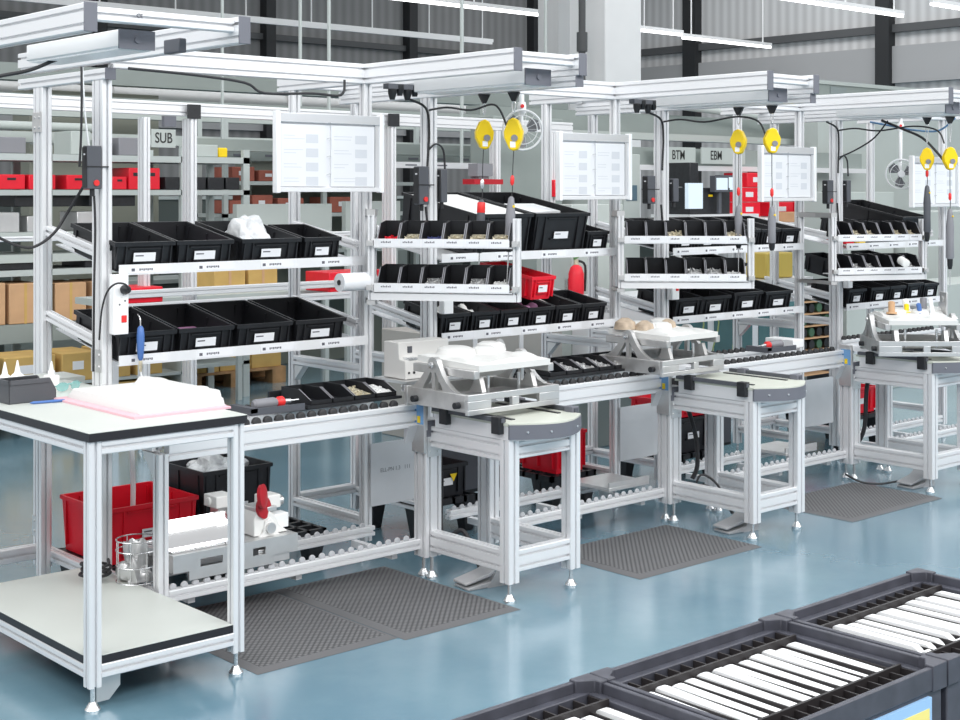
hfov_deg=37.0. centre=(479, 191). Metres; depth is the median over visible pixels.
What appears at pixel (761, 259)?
case
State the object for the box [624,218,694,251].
storage bin
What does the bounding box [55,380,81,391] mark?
safety glasses
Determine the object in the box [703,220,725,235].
bin
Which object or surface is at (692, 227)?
bin
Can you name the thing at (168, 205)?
storage unit
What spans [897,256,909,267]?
tape roll
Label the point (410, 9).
trim
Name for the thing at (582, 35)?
pipe
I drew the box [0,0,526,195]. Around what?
wall
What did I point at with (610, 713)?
strip
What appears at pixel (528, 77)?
light
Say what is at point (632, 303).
shelf
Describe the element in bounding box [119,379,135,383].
carton
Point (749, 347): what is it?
tray
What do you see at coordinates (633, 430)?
frame
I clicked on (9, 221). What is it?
box
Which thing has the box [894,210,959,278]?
machine
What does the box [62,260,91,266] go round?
tote
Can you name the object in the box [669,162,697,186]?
control console
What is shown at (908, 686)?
crate
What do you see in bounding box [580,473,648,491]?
carrier
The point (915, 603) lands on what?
strip
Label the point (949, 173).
print
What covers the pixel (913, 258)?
bin
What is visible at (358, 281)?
paper roll
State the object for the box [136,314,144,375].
tool
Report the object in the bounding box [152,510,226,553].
folded steel part
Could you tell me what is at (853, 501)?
floor mat
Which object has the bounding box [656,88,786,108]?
light
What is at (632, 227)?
bin
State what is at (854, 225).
bin
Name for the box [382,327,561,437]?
base cabinet
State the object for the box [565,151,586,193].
print
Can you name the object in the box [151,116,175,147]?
hanging sign
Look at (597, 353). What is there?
bin
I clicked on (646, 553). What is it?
floor mat
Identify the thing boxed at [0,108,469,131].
overhead beam
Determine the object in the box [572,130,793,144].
overhead beam
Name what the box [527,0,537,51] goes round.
trim
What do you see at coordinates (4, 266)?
tote
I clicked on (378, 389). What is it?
screws
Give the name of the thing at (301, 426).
conveyor
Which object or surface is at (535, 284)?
storage bin
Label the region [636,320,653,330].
shell
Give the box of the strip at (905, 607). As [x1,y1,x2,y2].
[897,605,959,622]
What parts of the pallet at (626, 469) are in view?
leg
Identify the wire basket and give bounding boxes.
[115,533,152,585]
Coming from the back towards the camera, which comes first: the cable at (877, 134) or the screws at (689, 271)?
the cable at (877, 134)
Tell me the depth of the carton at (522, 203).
7.72 m
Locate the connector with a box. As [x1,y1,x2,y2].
[204,491,226,512]
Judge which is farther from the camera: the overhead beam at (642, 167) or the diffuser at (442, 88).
the overhead beam at (642, 167)
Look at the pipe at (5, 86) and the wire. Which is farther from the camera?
the pipe at (5, 86)
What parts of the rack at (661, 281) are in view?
label rail, label rail, rail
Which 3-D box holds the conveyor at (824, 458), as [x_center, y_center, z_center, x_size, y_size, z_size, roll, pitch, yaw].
[1.601,1.552,8.214,1.160,0.095,0.375,0,0,-42]
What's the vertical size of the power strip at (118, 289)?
0.261 m
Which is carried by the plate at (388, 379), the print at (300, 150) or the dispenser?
the dispenser
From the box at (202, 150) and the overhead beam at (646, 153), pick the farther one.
the overhead beam at (646, 153)
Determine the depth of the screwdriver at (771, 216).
7.45 m
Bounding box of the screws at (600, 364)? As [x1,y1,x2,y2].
[592,360,609,366]
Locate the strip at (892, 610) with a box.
[887,608,959,627]
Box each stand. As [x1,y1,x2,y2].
[142,447,168,596]
[651,213,758,272]
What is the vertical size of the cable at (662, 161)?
0.327 m
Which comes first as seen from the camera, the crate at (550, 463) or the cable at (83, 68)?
the cable at (83, 68)
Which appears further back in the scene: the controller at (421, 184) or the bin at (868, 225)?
the bin at (868, 225)
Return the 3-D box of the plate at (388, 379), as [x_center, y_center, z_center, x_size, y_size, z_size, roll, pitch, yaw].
[-0.279,0.880,6.690,0.365,0.046,0.240,0,0,-42]
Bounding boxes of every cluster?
[383,83,417,100]
[629,99,656,113]
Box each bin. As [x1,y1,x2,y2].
[0,174,24,188]
[0,375,55,404]
[25,175,54,188]
[55,175,81,188]
[70,222,175,270]
[74,306,176,360]
[112,168,137,189]
[112,177,125,188]
[127,168,159,189]
[128,284,162,303]
[131,221,233,262]
[133,303,234,350]
[154,177,179,189]
[190,300,292,346]
[195,221,301,260]
[197,177,205,189]
[205,177,223,189]
[223,177,238,189]
[247,297,346,341]
[268,224,341,257]
[281,384,331,404]
[305,382,353,402]
[306,269,349,291]
[326,379,375,399]
[346,377,395,397]
[377,220,405,238]
[377,264,405,282]
[399,220,427,238]
[399,264,427,283]
[401,192,533,252]
[403,301,470,337]
[421,220,448,238]
[421,264,448,283]
[443,221,469,238]
[443,264,470,283]
[453,301,499,330]
[460,192,590,250]
[465,221,492,238]
[465,265,492,283]
[479,302,527,328]
[480,261,555,299]
[487,221,511,245]
[487,265,512,290]
[512,297,555,325]
[524,361,565,376]
[536,294,581,323]
[550,357,582,374]
[553,289,606,321]
[553,356,598,372]
[568,354,614,370]
[583,224,609,248]
[587,352,621,368]
[601,351,636,357]
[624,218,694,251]
[625,220,645,235]
[625,257,645,273]
[636,288,704,319]
[645,220,665,235]
[645,257,665,273]
[649,217,716,246]
[664,220,685,235]
[664,258,685,273]
[669,217,735,245]
[679,289,731,314]
[681,254,746,265]
[684,220,705,235]
[684,258,705,273]
[692,216,761,244]
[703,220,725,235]
[703,258,725,273]
[711,216,781,244]
[713,288,763,311]
[723,220,745,235]
[723,258,745,273]
[724,173,757,186]
[730,188,757,201]
[730,202,759,216]
[731,216,800,243]
[746,277,792,308]
[760,202,792,215]
[804,252,827,276]
[811,278,866,306]
[820,218,884,242]
[826,221,852,236]
[826,254,852,269]
[842,221,866,234]
[843,200,923,224]
[843,254,866,267]
[851,219,895,241]
[851,250,879,274]
[853,281,889,301]
[856,221,879,234]
[857,253,879,267]
[868,253,893,266]
[870,221,893,233]
[870,280,906,299]
[882,253,903,266]
[884,221,906,233]
[888,280,923,298]
[896,253,920,266]
[898,221,920,233]
[916,279,938,296]
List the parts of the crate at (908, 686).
moulded strip, moulded strip, moulded strip, moulded strip, moulded strip, moulded strip, moulded strip, moulded strip, moulded strip, moulded strip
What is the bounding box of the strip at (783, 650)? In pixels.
[776,648,867,676]
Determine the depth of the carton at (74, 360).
10.19 m
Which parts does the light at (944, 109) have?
plate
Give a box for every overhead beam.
[0,62,567,109]
[0,92,285,107]
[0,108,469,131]
[0,131,469,145]
[197,138,469,156]
[466,105,793,138]
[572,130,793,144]
[632,147,861,168]
[640,165,865,172]
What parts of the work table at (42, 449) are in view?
leg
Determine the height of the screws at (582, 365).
0.038 m
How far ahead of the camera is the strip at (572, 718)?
2.65 m
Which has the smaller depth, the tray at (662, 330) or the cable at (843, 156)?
the tray at (662, 330)
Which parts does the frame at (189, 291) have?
post, shelf rail, post, shelf rail, shelf rail, roof rail, post, post, post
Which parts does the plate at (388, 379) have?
plate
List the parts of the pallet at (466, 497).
leg, leg, leg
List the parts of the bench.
leg, leg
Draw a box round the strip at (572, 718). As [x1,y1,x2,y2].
[565,717,581,719]
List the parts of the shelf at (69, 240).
arm, rail, arm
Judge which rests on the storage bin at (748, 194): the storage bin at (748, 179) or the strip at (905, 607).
the storage bin at (748, 179)
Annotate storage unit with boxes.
[0,196,402,280]
[0,275,178,351]
[398,250,462,326]
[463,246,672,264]
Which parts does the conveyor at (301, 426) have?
rail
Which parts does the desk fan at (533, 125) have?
stem, blade, blade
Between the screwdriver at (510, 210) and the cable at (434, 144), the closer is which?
the screwdriver at (510, 210)
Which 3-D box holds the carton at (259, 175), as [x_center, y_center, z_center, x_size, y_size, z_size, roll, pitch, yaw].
[-2.084,-0.152,13.551,0.232,0.100,0.353,0,0,-42]
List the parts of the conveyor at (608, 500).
rail, rail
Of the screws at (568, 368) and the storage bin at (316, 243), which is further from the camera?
the screws at (568, 368)
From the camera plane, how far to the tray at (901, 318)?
8.16 m
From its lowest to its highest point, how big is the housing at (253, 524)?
0.216 m
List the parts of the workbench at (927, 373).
corner plate, leg, joining plate, leg, guide rail, slide plate, guide rail, leg, leg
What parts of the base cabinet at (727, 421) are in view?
door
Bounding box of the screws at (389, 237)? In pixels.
[385,235,396,238]
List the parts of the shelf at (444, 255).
rail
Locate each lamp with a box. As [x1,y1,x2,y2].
[10,0,492,44]
[397,0,537,15]
[641,0,683,35]
[681,0,771,47]
[784,0,904,16]
[929,0,959,9]
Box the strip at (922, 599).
[915,597,959,610]
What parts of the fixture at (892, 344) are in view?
plate, tray arm, plate, plate, cross plate, rod, tray arm, plate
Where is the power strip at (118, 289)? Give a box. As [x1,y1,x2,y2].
[98,274,130,339]
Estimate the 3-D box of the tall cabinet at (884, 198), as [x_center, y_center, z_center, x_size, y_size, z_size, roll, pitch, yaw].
[3.663,0.850,14.377,0.800,1.700,0.606,0,0,-42]
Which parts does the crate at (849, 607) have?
moulded strip, moulded strip, moulded strip, moulded strip, moulded strip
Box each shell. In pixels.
[614,318,635,329]
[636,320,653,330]
[663,319,675,327]
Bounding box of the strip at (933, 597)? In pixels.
[928,596,959,604]
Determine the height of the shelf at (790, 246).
0.194 m
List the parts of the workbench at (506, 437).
corner plate, leg, joining plate, guide rail, leg, slide plate, leg, guide rail, leg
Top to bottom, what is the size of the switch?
0.029 m
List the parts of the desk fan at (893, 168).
blade, stem, blade, blade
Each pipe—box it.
[0,81,465,113]
[0,120,91,131]
[577,0,587,79]
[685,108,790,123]
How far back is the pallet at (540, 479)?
7.77 m
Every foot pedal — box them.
[453,566,506,590]
[713,511,757,534]
[897,469,933,489]
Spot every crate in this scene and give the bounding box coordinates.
[60,481,198,564]
[169,454,272,515]
[442,456,467,496]
[452,673,712,719]
[519,428,586,473]
[589,614,946,719]
[629,394,701,417]
[681,414,704,452]
[774,568,959,719]
[860,383,875,412]
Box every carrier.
[146,529,297,580]
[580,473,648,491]
[761,441,816,455]
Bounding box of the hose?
[129,450,135,505]
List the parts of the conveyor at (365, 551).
rail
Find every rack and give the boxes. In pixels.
[0,148,249,396]
[197,104,418,357]
[365,209,520,304]
[612,210,754,291]
[797,212,928,284]
[804,283,828,379]
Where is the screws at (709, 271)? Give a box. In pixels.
[707,268,721,273]
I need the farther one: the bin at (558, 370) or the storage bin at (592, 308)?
the storage bin at (592, 308)
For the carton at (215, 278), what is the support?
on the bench
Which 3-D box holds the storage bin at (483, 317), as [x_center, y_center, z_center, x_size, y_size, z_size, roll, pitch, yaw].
[-0.072,0.618,7.180,0.186,0.170,0.312,0,0,-42]
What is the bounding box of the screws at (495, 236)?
[492,235,507,239]
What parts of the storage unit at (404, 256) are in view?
door, door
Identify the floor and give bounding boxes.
[0,266,959,719]
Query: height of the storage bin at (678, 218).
0.188 m
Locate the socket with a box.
[117,297,127,308]
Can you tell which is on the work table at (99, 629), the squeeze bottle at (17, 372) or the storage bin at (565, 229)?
the squeeze bottle at (17, 372)
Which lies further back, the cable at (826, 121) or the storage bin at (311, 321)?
the cable at (826, 121)
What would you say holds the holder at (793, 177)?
attached to the frame at (822, 399)
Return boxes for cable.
[0,61,56,77]
[0,187,82,248]
[78,67,82,166]
[83,68,89,145]
[92,196,95,371]
[128,67,345,96]
[410,98,429,166]
[425,207,427,219]
[428,103,506,125]
[429,143,445,168]
[441,455,479,567]
[650,112,663,170]
[660,204,662,219]
[663,116,764,134]
[687,411,699,479]
[696,474,732,513]
[826,121,839,172]
[836,203,838,220]
[839,120,887,157]
[839,125,944,143]
[839,156,848,175]
[845,473,897,484]
[860,383,869,442]
[870,118,955,131]
[881,119,941,159]
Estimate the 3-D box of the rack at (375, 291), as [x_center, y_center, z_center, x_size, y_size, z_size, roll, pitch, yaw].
[-0.185,0.294,6.495,0.770,0.432,0.196,0,0,12]
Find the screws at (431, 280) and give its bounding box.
[425,278,441,283]
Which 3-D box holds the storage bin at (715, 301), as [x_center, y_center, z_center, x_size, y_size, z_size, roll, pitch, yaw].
[1.259,0.633,8.365,0.266,0.180,0.313,0,0,-42]
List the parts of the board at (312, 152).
rail, rail, rail, rail, rail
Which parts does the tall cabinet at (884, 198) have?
rivet panel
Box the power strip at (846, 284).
[843,281,852,287]
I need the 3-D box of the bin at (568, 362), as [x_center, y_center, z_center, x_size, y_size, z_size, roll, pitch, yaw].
[0.392,0.862,7.120,0.111,0.060,0.220,0,0,-42]
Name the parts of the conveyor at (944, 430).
rail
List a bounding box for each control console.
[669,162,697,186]
[669,188,729,213]
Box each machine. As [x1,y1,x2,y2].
[572,291,793,418]
[804,276,959,387]
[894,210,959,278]
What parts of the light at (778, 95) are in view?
plate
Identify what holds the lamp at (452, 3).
hanging from the ceiling
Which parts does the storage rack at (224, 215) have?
rack post, rack post, rack post, rack post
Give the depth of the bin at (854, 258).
8.74 m
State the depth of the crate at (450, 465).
7.17 m
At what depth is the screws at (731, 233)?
7.63 m
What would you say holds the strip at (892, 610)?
in the crate at (849, 607)
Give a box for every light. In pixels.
[27,29,154,64]
[414,68,550,94]
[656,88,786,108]
[836,102,959,118]
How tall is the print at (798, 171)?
0.162 m
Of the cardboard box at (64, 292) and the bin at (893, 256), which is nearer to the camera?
the bin at (893, 256)
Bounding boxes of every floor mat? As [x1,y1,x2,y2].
[195,591,396,674]
[275,566,520,639]
[580,525,760,578]
[784,482,941,521]
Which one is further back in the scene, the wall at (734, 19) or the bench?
the wall at (734, 19)
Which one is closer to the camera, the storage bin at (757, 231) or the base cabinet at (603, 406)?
the storage bin at (757, 231)
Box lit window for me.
[685,183,702,208]
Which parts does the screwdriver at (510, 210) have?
cord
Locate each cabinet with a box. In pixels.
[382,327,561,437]
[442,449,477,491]
[470,116,561,269]
[537,204,622,355]
[562,154,639,290]
[573,397,630,446]
[672,378,730,463]
[804,192,893,285]
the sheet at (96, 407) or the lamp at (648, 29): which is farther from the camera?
the lamp at (648, 29)
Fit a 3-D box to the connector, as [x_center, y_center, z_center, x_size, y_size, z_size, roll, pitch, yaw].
[-1.083,1.323,5.933,0.102,0.150,0.100,0,0,-42]
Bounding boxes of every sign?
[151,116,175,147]
[653,146,695,162]
[700,147,744,163]
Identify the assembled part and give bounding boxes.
[886,301,896,313]
[902,299,909,308]
[904,304,910,312]
[916,303,921,313]
[920,297,926,308]
[928,298,935,314]
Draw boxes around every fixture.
[405,339,558,415]
[599,324,723,377]
[859,313,959,356]
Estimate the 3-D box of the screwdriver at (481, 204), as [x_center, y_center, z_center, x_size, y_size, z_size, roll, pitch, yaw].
[0.003,0.127,6.572,0.039,0.644,0.046,0,0,37]
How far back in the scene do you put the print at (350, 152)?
6.44 m
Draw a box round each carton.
[0,350,54,375]
[52,347,91,379]
[81,346,129,376]
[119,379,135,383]
[130,363,161,374]
[197,270,244,286]
[197,367,218,373]
[214,167,253,180]
[214,200,240,213]
[219,356,235,370]
[233,195,272,203]
[245,269,276,283]
[250,352,280,367]
[254,170,272,180]
[273,198,302,203]
[310,197,349,211]
[505,203,536,204]
[515,205,544,206]
[516,207,559,212]
[779,212,793,221]
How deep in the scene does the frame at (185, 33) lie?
5.78 m
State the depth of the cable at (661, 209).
7.95 m
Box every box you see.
[0,137,25,153]
[0,195,75,206]
[0,212,18,232]
[0,280,32,324]
[0,282,4,324]
[19,215,32,231]
[52,280,85,320]
[54,131,89,154]
[60,211,91,230]
[69,278,91,308]
[76,195,134,205]
[112,137,137,155]
[179,145,217,156]
[218,148,226,156]
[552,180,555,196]
[765,336,802,347]
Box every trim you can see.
[0,10,472,54]
[0,115,469,137]
[91,0,107,67]
[260,0,275,138]
[403,1,417,191]
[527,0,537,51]
[641,18,959,56]
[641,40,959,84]
[682,0,701,187]
[875,0,894,85]
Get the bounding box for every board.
[233,204,331,399]
[273,110,383,192]
[342,201,399,379]
[556,131,631,200]
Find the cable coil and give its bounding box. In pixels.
[78,558,111,577]
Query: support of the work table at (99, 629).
on the floor
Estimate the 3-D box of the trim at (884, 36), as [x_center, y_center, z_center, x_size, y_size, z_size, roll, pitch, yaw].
[8.787,-2.550,31.136,0.250,8.500,0.340,0,0,-42]
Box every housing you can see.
[244,484,286,536]
[253,498,288,561]
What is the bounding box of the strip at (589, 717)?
[581,715,601,719]
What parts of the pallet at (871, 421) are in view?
leg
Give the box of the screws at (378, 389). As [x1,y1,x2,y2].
[369,384,390,392]
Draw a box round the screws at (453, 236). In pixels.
[448,234,463,238]
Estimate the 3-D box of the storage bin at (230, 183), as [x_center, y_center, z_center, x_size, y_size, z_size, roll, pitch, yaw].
[-2.176,-0.070,12.017,0.132,0.100,0.400,0,0,-42]
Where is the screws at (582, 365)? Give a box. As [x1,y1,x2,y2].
[576,361,594,368]
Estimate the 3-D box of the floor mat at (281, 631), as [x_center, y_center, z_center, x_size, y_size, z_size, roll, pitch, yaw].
[-0.833,1.693,5.580,0.630,0.012,0.860,0,0,-42]
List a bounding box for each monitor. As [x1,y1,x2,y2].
[710,176,728,213]
[715,175,732,191]
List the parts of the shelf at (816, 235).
arm, rail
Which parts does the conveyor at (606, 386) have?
rail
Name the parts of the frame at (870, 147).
post, post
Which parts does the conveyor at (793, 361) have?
rail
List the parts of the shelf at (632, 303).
arm, rail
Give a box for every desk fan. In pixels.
[502,94,542,150]
[885,118,908,189]
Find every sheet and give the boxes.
[54,396,230,419]
[411,194,521,213]
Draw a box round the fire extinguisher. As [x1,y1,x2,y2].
[564,257,586,293]
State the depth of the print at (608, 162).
7.56 m
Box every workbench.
[404,397,580,604]
[651,368,806,540]
[835,344,959,493]
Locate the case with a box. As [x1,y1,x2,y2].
[746,251,791,278]
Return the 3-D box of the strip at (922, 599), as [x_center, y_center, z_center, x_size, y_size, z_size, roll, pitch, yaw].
[1.132,1.052,3.357,0.020,0.160,0.265,2,-1,-42]
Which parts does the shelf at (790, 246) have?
arm, rail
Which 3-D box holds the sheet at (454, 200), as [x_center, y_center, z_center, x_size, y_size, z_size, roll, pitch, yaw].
[-0.070,0.069,7.354,0.340,0.112,0.543,0,0,-42]
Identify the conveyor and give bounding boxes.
[151,523,419,602]
[164,400,416,461]
[445,486,663,525]
[491,372,661,405]
[672,347,843,377]
[681,448,845,481]
[837,326,950,353]
[837,415,956,445]
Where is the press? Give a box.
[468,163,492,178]
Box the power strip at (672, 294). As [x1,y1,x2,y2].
[667,289,678,299]
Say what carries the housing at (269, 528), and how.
on the carrier at (286, 541)
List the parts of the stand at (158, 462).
post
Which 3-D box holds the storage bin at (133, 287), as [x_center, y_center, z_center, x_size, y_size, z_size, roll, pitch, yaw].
[-2.258,0.665,9.373,0.252,0.100,0.300,0,0,-42]
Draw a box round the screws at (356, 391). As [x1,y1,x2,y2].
[347,386,369,395]
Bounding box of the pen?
[30,399,64,403]
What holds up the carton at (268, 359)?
on the wooden pallet at (274, 374)
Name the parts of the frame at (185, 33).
joining plate, joining plate, post, tool rail, joining plate, post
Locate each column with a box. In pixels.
[538,0,569,109]
[570,0,640,217]
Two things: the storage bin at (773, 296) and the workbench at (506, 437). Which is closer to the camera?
the workbench at (506, 437)
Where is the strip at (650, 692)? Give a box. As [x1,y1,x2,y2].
[650,692,707,712]
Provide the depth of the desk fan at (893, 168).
9.62 m
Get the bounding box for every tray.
[67,376,225,414]
[230,403,304,415]
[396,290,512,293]
[418,341,549,371]
[608,317,717,341]
[624,280,747,281]
[746,345,795,352]
[823,240,922,241]
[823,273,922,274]
[870,306,958,324]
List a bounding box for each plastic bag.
[186,455,248,471]
[225,214,270,238]
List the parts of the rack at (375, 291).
label rail, label rail, rail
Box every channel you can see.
[221,0,469,162]
[286,0,569,122]
[327,0,469,168]
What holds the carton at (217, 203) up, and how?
on the storage rack at (224, 215)
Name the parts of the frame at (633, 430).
post, post, post, sheet panel, post, tool rail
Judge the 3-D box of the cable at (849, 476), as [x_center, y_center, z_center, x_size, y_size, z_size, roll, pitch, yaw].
[2.280,1.666,8.318,0.323,0.062,0.035,0,0,7]
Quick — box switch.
[121,315,126,322]
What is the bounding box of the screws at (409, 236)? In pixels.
[404,234,419,238]
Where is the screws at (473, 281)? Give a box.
[470,278,485,283]
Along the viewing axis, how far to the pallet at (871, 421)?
9.60 m
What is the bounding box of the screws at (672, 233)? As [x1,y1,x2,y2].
[667,230,681,235]
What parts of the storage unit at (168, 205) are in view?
door, door, door, door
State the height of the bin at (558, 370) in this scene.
0.060 m
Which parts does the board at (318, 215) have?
leg, leg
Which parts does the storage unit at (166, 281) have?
door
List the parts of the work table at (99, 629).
leg, leg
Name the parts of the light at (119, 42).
plate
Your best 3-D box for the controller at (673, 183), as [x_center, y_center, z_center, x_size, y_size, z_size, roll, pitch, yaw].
[1.083,0.005,8.041,0.049,0.160,0.042,0,0,-42]
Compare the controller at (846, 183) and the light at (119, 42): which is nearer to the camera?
the light at (119, 42)
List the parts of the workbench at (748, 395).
corner plate, leg, joining plate, guide rail, leg, slide plate, leg, guide rail, leg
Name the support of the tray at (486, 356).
on the fixture at (472, 395)
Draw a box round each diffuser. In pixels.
[30,47,150,64]
[418,83,546,94]
[659,100,782,108]
[839,112,955,118]
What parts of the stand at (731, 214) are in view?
leg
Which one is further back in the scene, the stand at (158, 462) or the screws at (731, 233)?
the screws at (731, 233)
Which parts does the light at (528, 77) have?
plate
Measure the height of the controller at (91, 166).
0.203 m
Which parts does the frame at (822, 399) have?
post, post, post, sheet panel, post, tool rail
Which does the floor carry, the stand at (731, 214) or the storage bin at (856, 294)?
the stand at (731, 214)
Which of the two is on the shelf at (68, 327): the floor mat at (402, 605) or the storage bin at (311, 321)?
the storage bin at (311, 321)
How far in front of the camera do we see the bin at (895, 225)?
8.82 m
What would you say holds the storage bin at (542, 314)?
on the shelf at (384, 310)
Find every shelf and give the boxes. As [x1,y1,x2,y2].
[0,568,232,654]
[13,90,158,280]
[46,221,366,274]
[46,295,367,365]
[85,361,181,382]
[235,161,396,363]
[358,221,616,262]
[358,288,618,340]
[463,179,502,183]
[595,221,803,255]
[595,286,803,323]
[755,276,812,281]
[764,218,942,249]
[764,276,939,310]
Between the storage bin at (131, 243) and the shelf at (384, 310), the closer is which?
the storage bin at (131, 243)
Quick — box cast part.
[115,538,152,583]
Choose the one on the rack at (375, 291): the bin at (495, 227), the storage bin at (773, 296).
the bin at (495, 227)
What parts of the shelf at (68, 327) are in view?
arm, rail, arm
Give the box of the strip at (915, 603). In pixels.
[905,600,959,616]
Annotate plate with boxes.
[373,376,465,391]
[940,291,947,314]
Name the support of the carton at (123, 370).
on the shelf at (172, 371)
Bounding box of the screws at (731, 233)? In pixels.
[727,230,741,235]
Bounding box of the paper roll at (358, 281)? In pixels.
[334,272,377,291]
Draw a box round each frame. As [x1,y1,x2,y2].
[0,1,250,590]
[0,93,572,450]
[108,47,586,541]
[506,70,818,492]
[720,87,959,453]
[857,116,959,424]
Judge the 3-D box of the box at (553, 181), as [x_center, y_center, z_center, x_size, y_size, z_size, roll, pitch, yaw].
[0.635,-0.030,11.838,0.120,0.140,0.072,0,0,-42]
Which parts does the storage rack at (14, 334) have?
rack post, rack post, rack post, rack post, rack post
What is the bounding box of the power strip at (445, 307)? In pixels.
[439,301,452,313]
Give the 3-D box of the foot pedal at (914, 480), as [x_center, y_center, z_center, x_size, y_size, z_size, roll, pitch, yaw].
[2.514,1.645,8.295,0.210,0.110,0.114,0,0,-37]
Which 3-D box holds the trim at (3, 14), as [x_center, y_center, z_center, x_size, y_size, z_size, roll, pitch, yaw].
[-8.224,-3.315,27.416,30.200,0.130,0.120,0,0,-42]
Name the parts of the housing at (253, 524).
shaft plate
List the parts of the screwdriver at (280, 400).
handle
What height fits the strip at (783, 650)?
0.160 m
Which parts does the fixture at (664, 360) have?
plate, plate, tray arm, cross plate, plate, plate, rod, tray arm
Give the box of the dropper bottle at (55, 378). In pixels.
[43,361,59,385]
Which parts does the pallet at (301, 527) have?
leg, leg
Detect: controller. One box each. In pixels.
[81,146,108,196]
[413,166,433,210]
[437,169,446,208]
[642,176,659,208]
[669,179,678,206]
[822,180,836,208]
[843,180,850,206]
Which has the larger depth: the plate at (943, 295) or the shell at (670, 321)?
the plate at (943, 295)
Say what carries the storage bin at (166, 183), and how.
on the storage rack at (14, 334)
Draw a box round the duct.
[816,80,918,94]
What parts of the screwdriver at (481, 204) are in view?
cord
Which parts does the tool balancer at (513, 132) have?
rating plate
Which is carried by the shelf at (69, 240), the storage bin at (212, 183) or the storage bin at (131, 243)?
the storage bin at (131, 243)
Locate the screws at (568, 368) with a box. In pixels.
[558,362,578,370]
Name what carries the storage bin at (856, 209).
on the shelf at (816, 235)
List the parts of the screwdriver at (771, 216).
cord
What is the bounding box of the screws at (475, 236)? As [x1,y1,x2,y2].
[470,234,485,238]
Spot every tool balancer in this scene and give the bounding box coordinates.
[474,94,493,149]
[504,92,523,150]
[730,107,746,153]
[763,105,780,153]
[920,117,934,169]
[942,116,957,169]
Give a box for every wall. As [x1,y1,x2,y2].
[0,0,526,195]
[641,0,959,265]
[804,120,959,210]
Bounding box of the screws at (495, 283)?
[492,279,507,284]
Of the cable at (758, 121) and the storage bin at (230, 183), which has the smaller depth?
the cable at (758, 121)
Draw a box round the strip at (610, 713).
[596,707,640,719]
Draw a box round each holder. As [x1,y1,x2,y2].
[758,145,816,201]
[909,156,959,207]
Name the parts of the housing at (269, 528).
frame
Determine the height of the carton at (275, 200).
0.140 m
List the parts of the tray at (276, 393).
rail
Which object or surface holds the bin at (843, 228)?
on the rack at (886, 273)
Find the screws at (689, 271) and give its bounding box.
[687,268,701,273]
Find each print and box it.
[284,134,317,184]
[334,136,366,185]
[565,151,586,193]
[598,152,619,193]
[765,162,781,188]
[790,163,806,188]
[915,171,930,194]
[947,171,951,194]
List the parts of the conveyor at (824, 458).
rail, rail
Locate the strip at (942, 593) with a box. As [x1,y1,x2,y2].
[934,591,959,599]
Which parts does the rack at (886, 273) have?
label rail, rail, label rail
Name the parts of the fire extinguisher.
hook plate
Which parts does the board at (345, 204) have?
leg, leg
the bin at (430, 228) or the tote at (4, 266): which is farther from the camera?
the tote at (4, 266)
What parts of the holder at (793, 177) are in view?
rail, rail, rail, rail, rail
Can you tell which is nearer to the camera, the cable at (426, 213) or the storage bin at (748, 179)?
the cable at (426, 213)
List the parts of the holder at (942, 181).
rail, rail, rail, rail, rail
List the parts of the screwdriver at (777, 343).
handle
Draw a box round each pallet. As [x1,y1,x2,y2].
[58,516,325,579]
[197,365,285,387]
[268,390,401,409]
[372,490,477,537]
[499,462,595,505]
[514,368,624,379]
[620,449,704,476]
[786,409,875,450]
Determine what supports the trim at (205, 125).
attached to the wall at (507, 30)
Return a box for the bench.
[75,289,373,402]
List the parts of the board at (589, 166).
rail, rail, rail, rail, rail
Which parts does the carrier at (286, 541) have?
plate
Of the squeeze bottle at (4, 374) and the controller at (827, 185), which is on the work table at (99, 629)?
the squeeze bottle at (4, 374)
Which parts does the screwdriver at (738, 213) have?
cord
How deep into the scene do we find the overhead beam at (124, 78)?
14.75 m
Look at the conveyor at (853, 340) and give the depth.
9.19 m
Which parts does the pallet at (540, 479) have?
leg, leg, leg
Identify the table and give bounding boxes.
[0,379,246,714]
[25,372,84,575]
[728,216,791,257]
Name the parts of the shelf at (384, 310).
arm, rail, arm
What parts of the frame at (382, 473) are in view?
post, post, post, sheet panel, post, tool rail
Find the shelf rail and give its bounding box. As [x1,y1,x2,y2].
[374,247,512,248]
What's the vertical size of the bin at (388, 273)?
0.112 m
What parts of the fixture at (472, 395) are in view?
plate, tray arm, plate, rod, cross plate, plate, rod, plate, tray arm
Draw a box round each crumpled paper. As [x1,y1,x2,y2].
[458,304,473,311]
[515,302,537,307]
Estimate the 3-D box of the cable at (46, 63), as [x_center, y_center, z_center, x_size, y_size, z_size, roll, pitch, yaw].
[-1.699,-0.435,5.183,0.463,0.144,0.014,0,0,-42]
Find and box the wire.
[712,320,719,350]
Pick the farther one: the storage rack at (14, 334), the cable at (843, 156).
the storage rack at (14, 334)
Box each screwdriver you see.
[251,396,298,407]
[476,150,484,264]
[505,151,514,283]
[735,154,742,272]
[757,340,783,347]
[768,154,775,279]
[923,170,930,257]
[946,193,953,287]
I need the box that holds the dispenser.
[384,337,447,379]
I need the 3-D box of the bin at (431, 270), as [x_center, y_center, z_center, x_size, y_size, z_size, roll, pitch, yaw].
[-0.202,0.386,6.494,0.098,0.112,0.153,0,0,12]
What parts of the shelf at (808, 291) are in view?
arm, rail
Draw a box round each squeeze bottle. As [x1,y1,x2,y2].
[0,362,10,377]
[11,360,24,376]
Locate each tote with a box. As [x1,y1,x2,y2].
[0,262,32,270]
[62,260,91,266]
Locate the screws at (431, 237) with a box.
[427,236,440,238]

